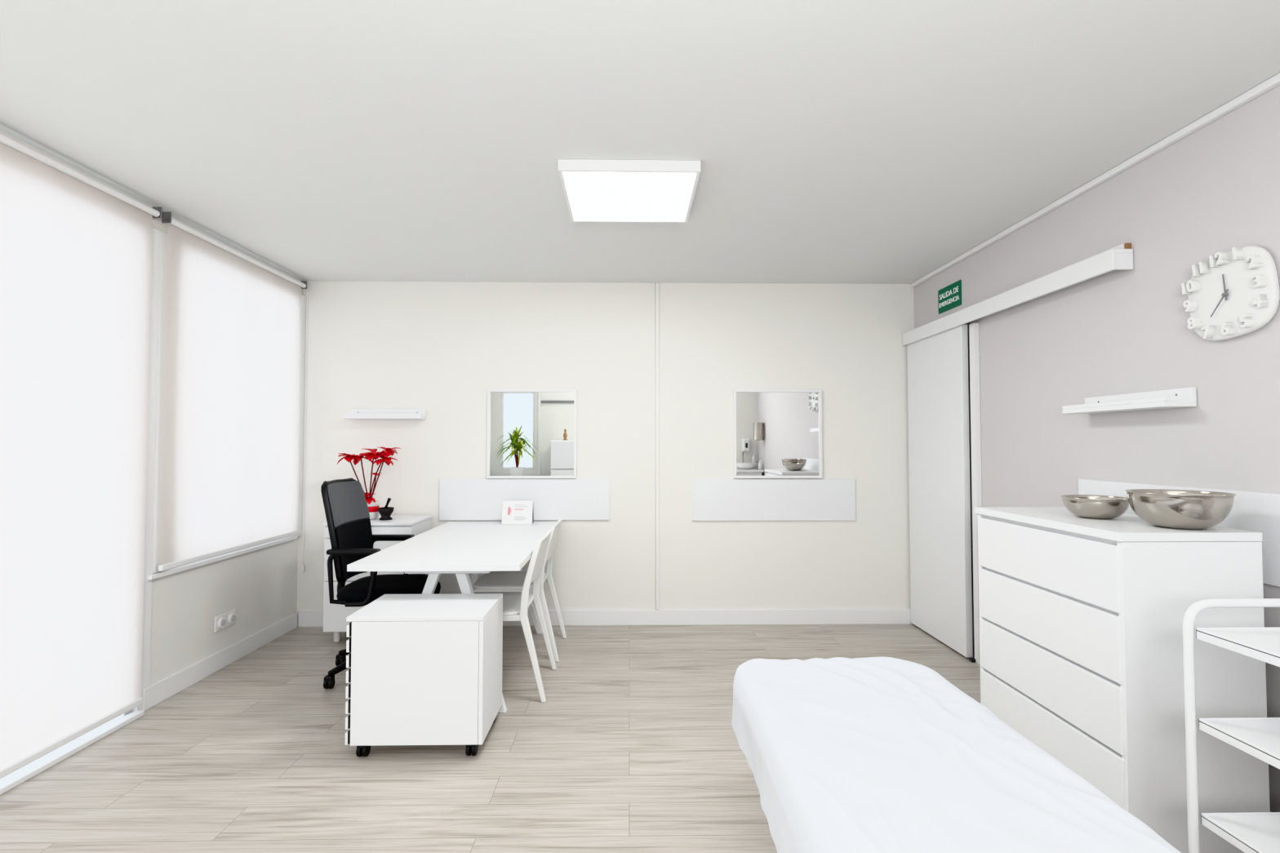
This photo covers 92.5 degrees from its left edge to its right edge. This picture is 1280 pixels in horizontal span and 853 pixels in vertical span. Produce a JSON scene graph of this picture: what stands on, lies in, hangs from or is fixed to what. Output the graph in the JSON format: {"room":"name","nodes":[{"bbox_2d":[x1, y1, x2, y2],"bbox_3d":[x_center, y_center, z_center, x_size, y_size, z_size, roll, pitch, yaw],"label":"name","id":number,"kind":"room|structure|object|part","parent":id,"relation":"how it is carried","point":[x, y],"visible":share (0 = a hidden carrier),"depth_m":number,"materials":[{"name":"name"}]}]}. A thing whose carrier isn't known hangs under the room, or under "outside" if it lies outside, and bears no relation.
{"room":"examination room","nodes":[
{"label":"examination room","id":0,"kind":"room"},
{"bbox_2d":[149,538,297,685],"bbox_3d":[-2.525,1.095,3.721,0.120,0.655,1.410,0,-2,-1],"label":"wall","id":1,"kind":"structure","parent":0,"point":[260,585],"depth_m":3.56,"materials":[{"name":"paint"}]},
{"bbox_2d":[0,711,144,795],"bbox_3d":[-2.398,1.339,1.304,0.049,0.022,3.330,0,-2,-1],"label":"trim","id":2,"kind":"structure","parent":1,"relation":"attached to","point":[25,775],"depth_m":2.57,"materials":[{"name":"white paint"}]},
{"bbox_2d":[131,227,160,711],"bbox_3d":[-2.482,0.201,3.043,0.082,2.400,0.080,0,-2,-1],"label":"window frame","id":3,"kind":"structure","parent":1,"relation":"attached to","point":[156,233],"depth_m":3.06,"materials":[{"name":"white paint"}]},
{"bbox_2d":[152,231,167,573],"bbox_3d":[-2.483,-0.128,3.133,0.082,1.736,0.079,0,-2,-1],"label":"trim","id":4,"kind":"structure","parent":1,"relation":"on","point":[163,239],"depth_m":3.12,"materials":[{"name":"white paint"}]},
{"bbox_2d":[142,612,297,711],"bbox_3d":[-2.457,1.369,3.705,0.016,0.105,1.393,0,-2,-1],"label":"baseboard","id":5,"kind":"structure","parent":1,"relation":"attached to","point":[161,691],"depth_m":3.51,"materials":[{"name":"white paint"}]},
{"bbox_2d":[147,535,297,579],"bbox_3d":[-2.449,0.770,3.707,0.029,0.022,1.340,0,-2,-1],"label":"trim","id":6,"kind":"structure","parent":1,"relation":"attached to","point":[179,569],"depth_m":3.52,"materials":[{"name":"white paint"}]},
{"bbox_2d":[213,608,236,632],"bbox_3d":[-2.449,1.149,3.625,0.028,0.090,0.180,0,-2,-1],"label":"wall socket","id":7,"kind":"object","parent":1,"relation":"attached to","point":[228,619],"visible":1,"depth_m":3.60,"materials":[{"name":"white plastic"}]},
{"bbox_2d":[217,613,236,628],"bbox_3d":[-2.445,1.149,3.625,0.020,0.062,0.152,0,-2,-1],"label":"outlet","id":8,"kind":"object","parent":7,"relation":"attached to","point":[224,620],"depth_m":3.62,"materials":[{"name":"white plastic"}]},
{"bbox_2d":[366,500,379,519],"bbox_3d":[-1.858,0.575,4.203,0.128,0.120,0.128,0,-2,-1],"label":"pot","id":9,"kind":"object","parent":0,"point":[373,505],"depth_m":4.16,"materials":[{"name":"ceramic"}]},
{"bbox_2d":[0,623,980,852],"bbox_3d":[-0.169,1.409,1.631,4.760,0.100,5.890,0,-2,-1],"label":"floor","id":10,"kind":"structure","parent":0,"point":[633,746],"depth_m":2.48,"materials":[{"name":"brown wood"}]},
{"bbox_2d":[0,712,130,782],"bbox_3d":[-2.458,1.342,1.292,0.050,0.015,3.349,0,-2,-1],"label":"frame","id":11,"kind":"object","parent":10,"relation":"on","point":[64,746],"visible":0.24,"depth_m":2.60,"materials":[{"name":"white paint"}]},
{"bbox_2d":[120,709,131,715],"bbox_3d":[-2.487,0.214,2.979,0.050,2.340,0.045,0,-2,-1],"label":"frame","id":12,"kind":"object","parent":11,"relation":"on","point":[129,711],"visible":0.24,"depth_m":2.94,"materials":[{"name":"white paint"}]},
{"bbox_2d":[323,515,432,642],"bbox_3d":[-1.789,1.037,4.208,0.580,0.800,0.415,0,-2,-1],"label":"base cabinet","id":13,"kind":"object","parent":10,"relation":"on","point":[335,615],"visible":0.26,"depth_m":4.01,"materials":[{"name":"white laminate"}]},
{"bbox_3d":[-1.785,1.179,4.011,0.566,0.324,0.018,0,-2,-1],"label":"drawer","id":14,"kind":"part","parent":13,"relation":"part of","materials":[{"name":"white laminate"}]},
{"bbox_3d":[-1.785,0.874,4.020,0.566,0.274,0.018,0,-2,-1],"label":"drawer","id":15,"kind":"part","parent":13,"relation":"part of","materials":[{"name":"white laminate"}]},
{"bbox_3d":[-1.785,0.696,4.026,0.566,0.070,0.018,0,-2,-1],"label":"drawer","id":16,"kind":"part","parent":13,"relation":"part of","materials":[{"name":"white laminate"}]},
{"bbox_2d":[337,446,400,519],"bbox_3d":[-1.865,0.388,4.207,0.423,0.495,0.202,0,-2,6],"label":"poinsettia","id":17,"kind":"object","parent":13,"relation":"on","point":[372,504],"visible":0.89,"depth_m":4.19,"materials":[{"name":"red plant"}]},
{"bbox_2d":[337,453,357,464],"bbox_3d":[-2.006,0.223,4.201,0.128,0.080,0.143,1,-2,-26],"label":"flower","id":18,"kind":"object","parent":17,"relation":"on","point":[348,458],"depth_m":4.18,"materials":[{"name":"red plant"}]},
{"bbox_3d":[-1.930,0.369,4.200,0.152,0.338,0.014,0,-2,-5],"label":"stem","id":19,"kind":"part","parent":17,"relation":"part of","materials":[{"name":"red plant"}]},
{"bbox_2d":[350,453,372,465],"bbox_3d":[-1.933,0.227,4.240,0.131,0.087,0.169,-1,-2,37],"label":"flower","id":20,"kind":"object","parent":17,"relation":"on","point":[357,458],"depth_m":4.21,"materials":[{"name":"red plant"}]},
{"bbox_3d":[-1.896,0.374,4.223,0.088,0.327,0.009,-1,-2,21],"label":"stem","id":21,"kind":"part","parent":17,"relation":"part of","materials":[{"name":"red plant"}]},
{"bbox_2d":[364,492,376,504],"bbox_3d":[-1.863,0.490,4.175,0.124,0.074,0.122,0,-2,-1],"label":"flower","id":22,"kind":"object","parent":17,"relation":"on","point":[370,499],"depth_m":4.17,"materials":[{"name":"red plant"}]},
{"bbox_3d":[-1.838,0.358,4.195,0.058,0.356,0.008,-1,-2,36],"label":"stem","id":23,"kind":"part","parent":17,"relation":"part of","materials":[{"name":"red plant"}]},
{"bbox_2d":[361,448,384,461],"bbox_3d":[-1.823,0.195,4.180,0.171,0.089,0.134,0,-2,13],"label":"flower","id":24,"kind":"object","parent":17,"relation":"on","point":[373,455],"depth_m":4.17,"materials":[{"name":"red plant"}]},
{"bbox_3d":[-1.836,0.437,4.200,0.054,0.202,0.012,0,-2,12],"label":"stem","id":25,"kind":"part","parent":17,"relation":"part of","materials":[{"name":"red plant"}]},
{"bbox_3d":[-1.806,0.378,4.195,0.112,0.318,0.038,0,-2,-1],"label":"stem","id":26,"kind":"part","parent":17,"relation":"part of","materials":[{"name":"red plant"}]},
{"bbox_3d":[-1.798,0.351,4.202,0.128,0.372,0.016,0,-2,4],"label":"stem","id":27,"kind":"part","parent":17,"relation":"part of","materials":[{"name":"red plant"}]},
{"bbox_2d":[373,454,398,465],"bbox_3d":[-1.751,0.231,4.184,0.177,0.080,0.148,0,-2,-1],"label":"flower","id":28,"kind":"object","parent":17,"relation":"on","point":[384,459],"depth_m":4.17,"materials":[{"name":"red plant"}]},
{"bbox_2d":[376,446,400,458],"bbox_3d":[-1.733,0.180,4.199,0.165,0.082,0.132,0,-2,-1],"label":"flower","id":29,"kind":"object","parent":17,"relation":"on","point":[388,451],"depth_m":4.18,"materials":[{"name":"red plant"}]},
{"bbox_2d":[377,497,394,519],"bbox_3d":[-1.733,0.560,4.176,0.104,0.148,0.104,0,-2,-1],"label":"mortar","id":30,"kind":"object","parent":13,"relation":"on","point":[385,512],"visible":1,"depth_m":4.15,"materials":[{"name":"black stone"}]},
{"bbox_2d":[320,477,440,688],"bbox_3d":[-1.489,0.863,3.570,0.616,1.109,0.615,0,-2,-1],"label":"office chair","id":31,"kind":"object","parent":10,"relation":"on","point":[352,539],"visible":0.72,"depth_m":3.47,"materials":[{"name":"black fabric"}]},
{"bbox_2d":[324,675,334,683],"bbox_3d":[-1.673,1.359,3.296,0.046,0.035,0.040,0,-2,-1],"label":"hood","id":32,"kind":"object","parent":31,"relation":"attached to","point":[328,678],"depth_m":3.28,"materials":[{"name":"black plastic"}]},
{"bbox_3d":[-1.586,1.308,3.419,0.052,0.091,0.306,-1,-2,39],"label":"arm","id":33,"kind":"part","parent":31,"relation":"part of","materials":[{"name":"black plastic"}]},
{"bbox_2d":[335,653,345,661],"bbox_3d":[-1.776,1.369,3.633,0.046,0.035,0.040,0,-2,-1],"label":"hood","id":34,"kind":"object","parent":31,"relation":"attached to","point":[340,657],"depth_m":3.61,"materials":[{"name":"black plastic"}]},
{"bbox_3d":[-1.633,1.313,3.590,0.306,0.091,0.052,-1,-2,21],"label":"arm","id":35,"kind":"part","parent":31,"relation":"part of","materials":[{"name":"black plastic"}]},
{"bbox_3d":[-1.711,0.593,3.555,0.158,0.571,0.475,0,-2,-1],"label":"backrest frame","id":36,"kind":"part","parent":31,"relation":"part of","materials":[{"name":"black plastic"}]},
{"bbox_3d":[-1.664,0.710,3.552,0.077,0.291,0.437,0,-2,-1],"label":"backrest","id":37,"kind":"part","parent":31,"relation":"part of","materials":[{"name":"black fabric"}]},
{"bbox_3d":[-1.442,0.951,3.549,0.500,0.104,0.490,0,-2,-1],"label":"seat","id":38,"kind":"part","parent":31,"relation":"part of","materials":[{"name":"black fabric"}]},
{"bbox_2d":[345,593,502,756],"bbox_3d":[-0.945,1.098,2.752,0.570,0.590,0.400,0,-2,-1],"label":"drawer unit","id":39,"kind":"object","parent":10,"relation":"on","point":[425,669],"visible":1,"depth_m":2.56,"materials":[{"name":"white laminate"}]},
{"bbox_3d":[-1.224,1.179,2.745,0.013,0.050,0.394,0,-2,-1],"label":"drawer","id":40,"kind":"part","parent":39,"relation":"part of","materials":[{"name":"white laminate"}]},
{"bbox_3d":[-1.224,1.242,2.743,0.013,0.050,0.394,0,-2,-1],"label":"drawer","id":41,"kind":"part","parent":39,"relation":"part of","materials":[{"name":"white laminate"}]},
{"bbox_3d":[-1.224,1.306,2.741,0.013,0.050,0.394,0,-2,-1],"label":"drawer","id":42,"kind":"part","parent":39,"relation":"part of","materials":[{"name":"white laminate"}]},
{"bbox_3d":[-1.224,0.862,2.755,0.013,0.050,0.394,0,-2,-1],"label":"drawer","id":43,"kind":"part","parent":39,"relation":"part of","materials":[{"name":"white laminate"}]},
{"bbox_3d":[-1.224,0.925,2.753,0.013,0.050,0.394,0,-2,-1],"label":"drawer","id":44,"kind":"part","parent":39,"relation":"part of","materials":[{"name":"white laminate"}]},
{"bbox_3d":[-1.224,0.989,2.751,0.013,0.050,0.394,0,-2,-1],"label":"drawer","id":45,"kind":"part","parent":39,"relation":"part of","materials":[{"name":"white laminate"}]},
{"bbox_3d":[-1.224,1.115,2.747,0.013,0.050,0.394,0,-2,-1],"label":"drawer","id":46,"kind":"part","parent":39,"relation":"part of","materials":[{"name":"white laminate"}]},
{"bbox_3d":[-1.224,1.052,2.749,0.013,0.050,0.394,0,-2,-1],"label":"drawer","id":47,"kind":"part","parent":39,"relation":"part of","materials":[{"name":"white laminate"}]},
{"bbox_3d":[-0.669,1.078,2.758,0.018,0.511,0.400,0,-2,-1],"label":"panel","id":48,"kind":"part","parent":39,"relation":"part of","materials":[{"name":"white laminate"}]},
{"bbox_2d":[346,521,557,712],"bbox_3d":[-0.974,1.042,3.632,0.800,0.754,1.595,0,-2,-1],"label":"desk","id":49,"kind":"object","parent":10,"relation":"on","point":[460,548],"visible":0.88,"depth_m":3.20,"materials":[{"name":"white laminate"}]},
{"bbox_3d":[-1.137,1.068,3.046,0.281,0.668,0.060,0,-2,-14],"label":"leg","id":50,"kind":"part","parent":49,"relation":"part of","materials":[{"name":"white metal"}]},
{"bbox_3d":[-1.158,1.103,4.224,0.281,0.668,0.060,0,-2,12],"label":"leg","id":51,"kind":"part","parent":49,"relation":"part of","materials":[{"name":"white metal"}]},
{"bbox_3d":[-0.790,1.068,3.050,0.266,0.668,0.103,0,-2,-1],"label":"leg","id":52,"kind":"part","parent":49,"relation":"part of","materials":[{"name":"white metal"}]},
{"bbox_2d":[501,501,533,524],"bbox_3d":[-0.860,0.605,4.320,0.210,0.160,0.102,0,-2,-1],"label":"desk calendar","id":53,"kind":"object","parent":49,"relation":"on","point":[513,513],"depth_m":4.29,"materials":[{"name":"white paper"}]},
{"bbox_3d":[-0.810,1.103,4.230,0.281,0.668,0.060,0,-2,-14],"label":"leg","id":54,"kind":"part","parent":49,"relation":"part of","materials":[{"name":"white metal"}]},
{"bbox_2d":[474,529,556,702],"bbox_3d":[-0.769,0.996,3.354,0.572,0.831,0.475,0,-2,-1],"label":"chair","id":55,"kind":"object","parent":10,"relation":"on","point":[516,605],"visible":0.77,"depth_m":3.19,"materials":[{"name":"white plastic"}]},
{"bbox_3d":[-0.814,0.969,3.354,0.430,0.020,0.450,0,-2,-1],"label":"seat","id":56,"kind":"part","parent":55,"relation":"part of","materials":[{"name":"white plastic"}]},
{"bbox_3d":[-0.800,0.985,3.148,0.390,0.030,0.024,0,-2,-1],"label":"seat rail","id":57,"kind":"part","parent":55,"relation":"part of","materials":[{"name":"white plastic"}]},
{"bbox_3d":[-0.550,0.997,3.144,0.141,0.815,0.050,0,-2,-1],"label":"leg","id":58,"kind":"part","parent":55,"relation":"part of","materials":[{"name":"white plastic"}]},
{"bbox_3d":[-0.542,0.706,3.366,0.097,0.252,0.416,0,-2,-1],"label":"backrest","id":59,"kind":"part","parent":55,"relation":"part of","materials":[{"name":"white plastic"}]},
{"bbox_3d":[-0.557,1.010,3.570,0.141,0.815,0.050,0,-2,-1],"label":"leg","id":60,"kind":"part","parent":55,"relation":"part of","materials":[{"name":"white plastic"}]},
{"bbox_2d":[473,517,566,662],"bbox_3d":[-0.779,1.013,3.933,0.572,0.831,0.475,0,-2,-1],"label":"chair","id":61,"kind":"object","parent":10,"relation":"on","point":[497,581],"visible":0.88,"depth_m":3.83,"materials":[{"name":"white plastic"}]},
{"bbox_3d":[-0.810,1.002,3.728,0.390,0.030,0.024,0,-2,-1],"label":"seat rail","id":62,"kind":"part","parent":61,"relation":"part of","materials":[{"name":"white plastic"}]},
{"bbox_3d":[-0.824,0.986,3.933,0.430,0.020,0.450,0,-2,-1],"label":"seat","id":63,"kind":"part","parent":61,"relation":"part of","materials":[{"name":"white plastic"}]},
{"bbox_3d":[-0.560,1.015,3.724,0.141,0.815,0.050,0,-2,-1],"label":"leg","id":64,"kind":"part","parent":61,"relation":"part of","materials":[{"name":"white plastic"}]},
{"bbox_3d":[-0.552,0.724,3.946,0.097,0.252,0.416,0,-2,-1],"label":"backrest","id":65,"kind":"part","parent":61,"relation":"part of","materials":[{"name":"white plastic"}]},
{"bbox_3d":[-0.567,1.027,4.150,0.141,0.815,0.050,0,-2,-1],"label":"leg","id":66,"kind":"part","parent":61,"relation":"part of","materials":[{"name":"white plastic"}]},
{"bbox_2d":[731,657,1181,852],"bbox_3d":[0.635,1.029,1.081,0.682,0.627,1.938,0,-2,-1],"label":"massage table","id":67,"kind":"object","parent":10,"relation":"on","point":[871,754],"visible":1,"depth_m":1.32,"materials":[{"name":"white fabric"}]},
{"bbox_2d":[968,657,975,662],"bbox_3d":[2.008,1.412,3.700,0.025,0.020,0.030,0,-2,-1],"label":"floor guide","id":68,"kind":"object","parent":10,"relation":"on","point":[971,660],"visible":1,"depth_m":3.69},
{"bbox_2d":[974,506,1270,852],"bbox_3d":[1.747,0.866,2.341,0.464,1.030,0.814,0,-2,-1],"label":"dresser","id":69,"kind":"object","parent":10,"relation":"on","point":[1081,619],"visible":0.73,"depth_m":1.96,"materials":[{"name":"white laminate"}]},
{"bbox_3d":[1.529,0.502,2.348,0.020,0.214,0.786,0,-2,-1],"label":"drawer","id":70,"kind":"part","parent":69,"relation":"part of","materials":[{"name":"white laminate"}]},
{"bbox_3d":[1.529,0.727,2.341,0.020,0.212,0.786,0,-2,-1],"label":"drawer","id":71,"kind":"part","parent":69,"relation":"part of","materials":[{"name":"white laminate"}]},
{"bbox_3d":[1.529,0.950,2.334,0.020,0.211,0.786,0,-2,-1],"label":"drawer","id":72,"kind":"part","parent":69,"relation":"part of","materials":[{"name":"white laminate"}]},
{"bbox_3d":[1.529,1.176,2.328,0.020,0.218,0.786,0,-2,-1],"label":"drawer","id":73,"kind":"part","parent":69,"relation":"part of","materials":[{"name":"white laminate"}]},
{"bbox_2d":[1060,494,1129,519],"bbox_3d":[1.749,0.311,2.352,0.218,0.079,0.218,0,-2,-1],"label":"steel bowl","id":74,"kind":"object","parent":69,"relation":"on","point":[1088,506],"visible":0.96,"depth_m":2.29,"materials":[{"name":"silver metal"}]},
{"bbox_2d":[1124,488,1235,529],"bbox_3d":[1.829,0.282,2.079,0.282,0.119,0.282,0,-2,-1],"label":"steel bowl","id":75,"kind":"object","parent":69,"relation":"on","point":[1168,508],"visible":1,"depth_m":2.00,"materials":[{"name":"silver metal"}]},
{"bbox_2d":[1182,598,1279,852],"bbox_3d":[1.708,0.907,1.428,0.458,0.892,0.514,0,-2,-1],"label":"trolley","id":76,"kind":"object","parent":10,"relation":"on","point":[1258,737],"visible":1,"depth_m":1.61,"materials":[{"name":"white metal"}]},
{"bbox_2d":[1195,629,1279,657],"bbox_3d":[1.708,0.542,1.439,0.415,0.006,0.428,0,-2,-1],"label":"shelf","id":77,"kind":"object","parent":76,"relation":"attached to","point":[1258,643],"depth_m":1.57,"materials":[{"name":"white metal"}]},
{"bbox_2d":[1198,720,1279,760],"bbox_3d":[1.708,0.782,1.432,0.415,0.006,0.428,0,-2,-1],"label":"shelf","id":78,"kind":"object","parent":76,"relation":"attached to","point":[1260,738],"depth_m":1.56,"materials":[{"name":"white metal"}]},
{"bbox_2d":[1201,814,1279,852],"bbox_3d":[1.708,1.032,1.424,0.415,0.006,0.428,0,-2,-1],"label":"shelf","id":79,"kind":"object","parent":76,"relation":"attached to","point":[1252,833],"depth_m":1.57,"materials":[{"name":"white metal"}]},
{"bbox_2d":[297,281,914,626],"bbox_3d":[-0.219,0.191,4.538,4.760,2.510,0.150,0,-2,-1],"label":"wall","id":80,"kind":"structure","parent":0,"point":[438,348],"depth_m":4.50,"materials":[{"name":"white paint"}]},
{"bbox_2d":[0,130,302,293],"bbox_3d":[-2.489,-1.095,1.666,0.120,0.110,5.650,0,-2,-1],"label":"header","id":81,"kind":"object","parent":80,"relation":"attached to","point":[157,223],"visible":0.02,"depth_m":3.07,"materials":[{"name":"white paint"}]},
{"bbox_2d":[0,132,162,778],"bbox_3d":[-2.396,0.099,2.189,0.045,2.440,1.669,0,-2,-1],"label":"roller blind","id":82,"kind":"object","parent":81,"relation":"attached to","point":[76,258],"visible":1,"depth_m":2.58,"materials":[{"name":"fabric"}]},
{"bbox_2d":[157,211,306,571],"bbox_3d":[-2.423,-0.162,3.750,0.045,1.825,1.324,0,-2,-1],"label":"roller blind","id":83,"kind":"object","parent":81,"relation":"attached to","point":[232,381],"visible":1,"depth_m":3.60,"materials":[{"name":"fabric"}]},
{"bbox_2d":[300,291,307,572],"bbox_3d":[-2.412,0.032,4.405,0.020,2.020,0.020,0,-2,-1],"label":"blind cord","id":84,"kind":"object","parent":83,"relation":"hanging from","point":[302,567],"visible":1,"depth_m":4.40,"materials":[{"name":"white plastic"}]},
{"bbox_2d":[296,293,306,536],"bbox_3d":[-2.497,-0.085,4.431,0.100,1.745,0.057,0,-2,-1],"label":"trim","id":85,"kind":"structure","parent":80,"relation":"on","point":[303,297],"depth_m":4.43,"materials":[{"name":"white paint"}]},
{"bbox_2d":[343,408,426,419],"bbox_3d":[-1.838,-0.092,4.415,0.548,0.075,0.113,0,-2,-1],"label":"wall shelf","id":86,"kind":"object","parent":80,"relation":"attached to","point":[354,414],"visible":1,"depth_m":4.45,"materials":[{"name":"white laminate"}]},
{"bbox_3d":[-1.103,0.053,4.466,0.018,0.614,0.029,0,-2,-1],"label":"frame","id":87,"kind":"part","parent":80,"relation":"part of","materials":[{"name":"white paint"}]},
{"bbox_2d":[439,479,609,520],"bbox_3d":[-0.840,0.532,4.464,1.235,0.300,0.015,0,-2,-1],"label":"board","id":88,"kind":"object","parent":80,"relation":"attached to","point":[459,499],"depth_m":4.46,"materials":[{"name":"white wood"}]},
{"bbox_3d":[-0.787,0.053,4.476,0.614,0.614,0.010,0,-2,-1],"label":"glass","id":89,"kind":"part","parent":80,"relation":"part of","materials":[{"name":"mirror"}]},
{"bbox_3d":[-0.787,0.369,4.463,0.650,0.018,0.029,0,-2,-1],"label":"frame","id":90,"kind":"part","parent":80,"relation":"part of","materials":[{"name":"white paint"}]},
{"bbox_3d":[-0.787,-0.263,4.481,0.650,0.018,0.029,0,-2,-1],"label":"frame","id":91,"kind":"part","parent":80,"relation":"part of","materials":[{"name":"white paint"}]},
{"bbox_3d":[-0.471,0.053,4.477,0.018,0.614,0.029,0,-2,-1],"label":"frame","id":92,"kind":"part","parent":80,"relation":"part of","materials":[{"name":"white paint"}]},
{"bbox_2d":[297,608,911,626],"bbox_3d":[-0.223,1.390,4.449,4.470,0.108,0.016,0,-2,-1],"label":"baseboard","id":93,"kind":"structure","parent":80,"relation":"attached to","point":[768,616],"depth_m":4.46,"materials":[{"name":"white paint"}]},
{"bbox_2d":[654,283,655,421],"bbox_3d":[0.113,0.136,4.498,0.004,2.398,0.004,0,-2,-1],"label":"trim","id":94,"kind":"structure","parent":80,"relation":"attached to","point":[655,283],"depth_m":4.52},
{"bbox_2d":[655,282,658,609],"bbox_3d":[0.127,0.136,4.495,0.022,2.398,0.012,0,-2,-1],"label":"trim","id":95,"kind":"structure","parent":80,"relation":"attached to","point":[656,283],"depth_m":4.49,"materials":[{"name":"white paint"}]},
{"bbox_3d":[0.696,0.054,4.498,0.018,0.614,0.029,0,-2,-1],"label":"frame","id":96,"kind":"part","parent":80,"relation":"part of","materials":[{"name":"white paint"}]},
{"bbox_2d":[692,479,855,520],"bbox_3d":[0.982,0.539,4.495,1.200,0.303,0.015,0,-2,-1],"label":"board","id":97,"kind":"object","parent":80,"relation":"attached to","point":[713,500],"depth_m":4.49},
{"bbox_3d":[1.012,-0.262,4.513,0.650,0.018,0.029,0,-2,-1],"label":"frame","id":98,"kind":"part","parent":80,"relation":"part of","materials":[{"name":"white paint"}]},
{"bbox_3d":[1.012,0.054,4.508,0.614,0.614,0.010,0,-2,-1],"label":"glass","id":99,"kind":"part","parent":80,"relation":"part of","materials":[{"name":"mirror"}]},
{"bbox_3d":[1.012,0.370,4.494,0.650,0.018,0.029,0,-2,-1],"label":"frame","id":100,"kind":"part","parent":80,"relation":"part of","materials":[{"name":"white paint"}]},
{"bbox_3d":[1.328,0.054,4.509,0.018,0.614,0.029,0,-2,-1],"label":"frame","id":101,"kind":"part","parent":80,"relation":"part of","materials":[{"name":"white paint"}]},
{"bbox_2d":[0,0,1279,284],"bbox_3d":[-0.169,-1.199,1.709,4.760,0.100,5.890,0,-2,-1],"label":"ceiling","id":102,"kind":"structure","parent":0,"point":[834,141],"depth_m":2.24,"materials":[{"name":"paint"}]},
{"bbox_2d":[558,171,573,221],"bbox_3d":[-0.341,-1.090,2.869,0.016,0.047,0.568,0,-2,-1],"label":"frame","id":103,"kind":"object","parent":102,"relation":"attached to","point":[561,174],"visible":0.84,"depth_m":2.83,"materials":[{"name":"white paint"}]},
{"bbox_2d":[558,159,700,222],"bbox_3d":[-0.049,-1.090,2.874,0.600,0.047,0.600,0,-2,-1],"label":"ceiling light panel","id":104,"kind":"object","parent":102,"relation":"attached to","point":[564,165],"depth_m":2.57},
{"bbox_2d":[684,173,700,221],"bbox_3d":[0.243,-1.090,2.879,0.016,0.047,0.568,0,-2,-1],"label":"frame","id":105,"kind":"object","parent":102,"relation":"attached to","point":[697,175],"visible":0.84,"depth_m":2.83,"materials":[{"name":"white paint"}]},
{"bbox_2d":[913,84,1279,812],"bbox_3d":[2.152,0.104,1.650,0.120,2.510,5.770,0,-2,-1],"label":"wall","id":106,"kind":"structure","parent":0,"point":[1215,188],"depth_m":2.55,"materials":[{"name":"grey paint"}]},
{"bbox_2d":[937,280,961,314],"bbox_3d":[2.045,-0.854,4.048,0.010,0.160,0.280,0,-2,-1],"label":"exit sign","id":107,"kind":"object","parent":106,"relation":"attached to","point":[949,297],"visible":1,"depth_m":4.03,"materials":[{"name":"green plastic"}]},
{"bbox_2d":[968,322,982,664],"bbox_3d":[2.038,0.396,3.706,0.034,2.050,0.050,0,-2,-1],"label":"door frame","id":108,"kind":"structure","parent":106,"relation":"attached to","point":[974,341],"depth_m":3.70,"materials":[{"name":"white paint"}]},
{"bbox_2d":[902,243,1133,658],"bbox_3d":[2.014,0.335,3.532,0.089,2.163,1.980,0,-2,-1],"label":"door","id":109,"kind":"structure","parent":106,"relation":"in","point":[968,326],"depth_m":3.11,"materials":[{"name":"white wood"}]},
{"bbox_2d":[906,324,973,657],"bbox_3d":[2.005,0.398,4.135,0.043,2.048,0.740,0,-2,-1],"label":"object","id":110,"kind":"structure","parent":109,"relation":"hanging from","point":[940,485],"depth_m":4.03,"materials":[{"name":"white laminate"}]},
{"bbox_3d":[2.013,-0.689,3.563,0.088,0.115,1.980,0,-2,-1],"label":"sliding door rail","id":111,"kind":"part","parent":109,"relation":"part of","materials":[{"name":"white metal"}]},
{"bbox_2d":[910,72,1279,287],"bbox_3d":[2.075,-1.134,1.746,0.030,0.028,5.650,0,-2,-1],"label":"trim","id":112,"kind":"structure","parent":106,"relation":"attached to","point":[1274,81],"depth_m":2.56,"materials":[{"name":"white paint"}]},
{"bbox_2d":[1062,386,1196,413],"bbox_3d":[2.013,-0.103,2.554,0.123,0.073,0.540,0,-2,-1],"label":"wall shelf","id":113,"kind":"object","parent":106,"relation":"attached to","point":[1183,397],"visible":1,"depth_m":2.46,"materials":[{"name":"white laminate"}]},
{"bbox_2d":[1078,479,1279,586],"bbox_3d":[2.072,0.378,2.256,0.016,0.300,1.220,0,-2,-1],"label":"board","id":114,"kind":"object","parent":106,"relation":"attached to","point":[1257,512],"visible":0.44,"depth_m":2.07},
{"bbox_2d":[1181,245,1279,341],"bbox_3d":[2.053,-0.461,2.141,0.058,0.309,0.309,0,-2,-1],"label":"wall clock","id":115,"kind":"object","parent":106,"relation":"attached to","point":[1236,292],"visible":1,"depth_m":2.12,"materials":[{"name":"white plastic"}]}
]}

